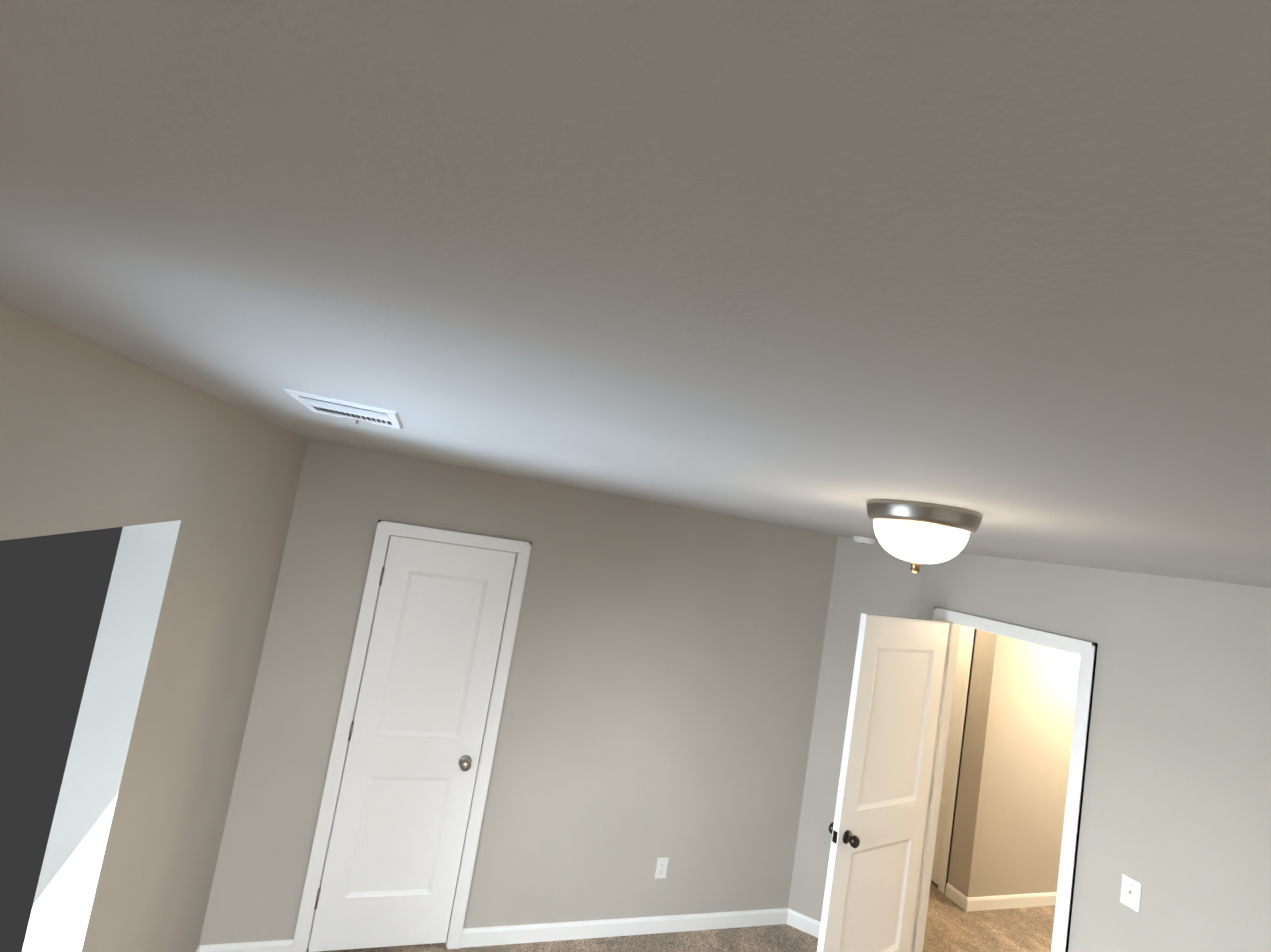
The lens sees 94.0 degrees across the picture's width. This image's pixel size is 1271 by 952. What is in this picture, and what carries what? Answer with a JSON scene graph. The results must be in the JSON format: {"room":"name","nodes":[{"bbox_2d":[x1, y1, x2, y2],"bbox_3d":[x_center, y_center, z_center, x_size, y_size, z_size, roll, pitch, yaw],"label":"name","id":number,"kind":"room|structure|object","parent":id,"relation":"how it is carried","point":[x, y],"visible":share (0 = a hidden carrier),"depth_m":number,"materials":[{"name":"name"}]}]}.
{"room":"empty bedroom","nodes":[
{"label":"empty bedroom","id":0,"kind":"room"},
{"bbox_2d":[0,301,1270,951],"bbox_3d":[0.309,1.315,2.059,3.800,2.460,6.320,11,-5,-19],"label":"wall","id":1,"kind":"structure","parent":0,"point":[678,689],"depth_m":2.81,"materials":[{"name":"beige paint"}]},
{"bbox_2d":[291,520,531,951],"bbox_3d":[-1.133,1.339,3.108,0.788,2.119,0.160,11,-5,-19],"label":"door frame","id":2,"kind":"structure","parent":1,"relation":"attached to","point":[385,530],"depth_m":3.05,"materials":[{"name":"white wood"}]},
{"bbox_2d":[308,535,515,951],"bbox_3d":[-1.124,1.362,3.070,0.664,2.030,0.165,11,-5,-19],"label":"closet door","id":3,"kind":"structure","parent":1,"relation":"in","point":[396,844],"depth_m":3.05,"materials":[{"name":"white wood"}]},
{"bbox_2d":[196,883,1056,951],"bbox_3d":[1.644,2.781,2.502,6.860,0.088,6.100,11,-5,-19],"label":"baseboard","id":4,"kind":"structure","parent":1,"relation":"attached to","point":[505,935],"depth_m":3.43,"materials":[{"name":"white wood"}]},
{"bbox_2d":[655,858,668,878],"bbox_3d":[0.154,2.295,3.470,0.070,0.115,0.008,11,-5,-19],"label":"outlet","id":5,"kind":"object","parent":1,"relation":"attached to","point":[661,867],"visible":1,"depth_m":3.47,"materials":[{"name":"white plastic"}]},
{"bbox_2d":[817,613,948,951],"bbox_3d":[1.339,1.779,3.164,0.763,2.030,0.268,11,-5,-19],"label":"bedroom door","id":6,"kind":"structure","parent":1,"relation":"in","point":[877,828],"depth_m":3.16,"materials":[{"name":"white wood"}]},
{"bbox_2d":[910,607,1097,951],"bbox_3d":[1.841,1.829,3.061,0.160,2.119,0.905,11,-5,-19],"label":"door frame","id":7,"kind":"structure","parent":1,"relation":"attached to","point":[1086,651],"depth_m":2.87,"materials":[{"name":"white wood"}]},
{"bbox_2d":[1120,874,1141,912],"bbox_3d":[2.014,1.700,2.417,0.023,0.115,0.070,11,-5,-19],"label":"light switch","id":8,"kind":"object","parent":1,"relation":"attached to","point":[1130,895],"visible":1,"depth_m":2.42,"materials":[{"name":"white plastic"}]},
{"bbox_2d":[0,0,1270,587],"bbox_3d":[2.030,0.344,2.704,7.300,0.120,6.500,11,-5,-19],"label":"ceiling","id":9,"kind":"structure","parent":0,"point":[834,266],"depth_m":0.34,"materials":[{"name":"paint"}]},
{"bbox_2d":[284,389,402,428],"bbox_3d":[-0.677,-0.148,1.410,0.220,0.016,0.340,11,-5,-19],"label":"ceiling vent","id":10,"kind":"object","parent":9,"relation":"in","point":[308,400],"visible":1,"depth_m":1.33,"materials":[{"name":"white metal"}]},
{"bbox_2d":[853,536,875,543],"bbox_3d":[1.359,0.384,3.526,0.128,0.039,0.128,11,-5,-19],"label":"smoke detector","id":11,"kind":"object","parent":9,"relation":"attached to","point":[863,540],"visible":1,"depth_m":3.48,"materials":[{"name":"white plastic"}]},
{"bbox_2d":[866,499,982,573],"bbox_3d":[0.688,0.157,1.442,0.257,0.161,0.257,11,-5,-19],"label":"ceiling light fixture","id":12,"kind":"object","parent":9,"relation":"attached to","point":[915,533],"visible":1,"depth_m":1.36,"materials":[{"name":"white glass"}]},
{"bbox_2d":[307,880,1054,951],"bbox_3d":[1.611,2.870,2.487,7.300,0.100,6.500,11,-5,-19],"label":"floor","id":13,"kind":"structure","parent":0,"point":[951,926],"depth_m":3.64,"materials":[{"name":"carpet"}]},
{"bbox_2d":[947,629,978,884],"bbox_3d":[2.294,1.917,5.237,0.120,2.460,1.620,11,-5,-19],"label":"wall","id":14,"kind":"structure","parent":0,"point":[976,647],"depth_m":4.45,"materials":[{"name":"beige paint"}]},
{"bbox_2d":[931,626,967,884],"bbox_3d":[2.336,2.094,4.897,0.165,2.030,0.772,11,-5,-19],"label":"hall door","id":15,"kind":"structure","parent":14,"relation":"in","point":[949,757],"depth_m":4.57,"materials":[{"name":"white wood"}]},
{"bbox_2d":[938,627,975,894],"bbox_3d":[2.376,2.076,4.912,0.160,2.119,0.890,11,-5,-19],"label":"door frame","id":16,"kind":"structure","parent":14,"relation":"attached to","point":[956,765],"depth_m":4.48,"materials":[{"name":"white wood"}]},
{"bbox_2d":[951,630,1079,896],"bbox_3d":[3.535,2.081,4.737,2.160,2.460,0.140,11,-5,-19],"label":"wall","id":17,"kind":"structure","parent":0,"point":[1011,802],"depth_m":4.42,"materials":[{"name":"beige paint"}]}
]}

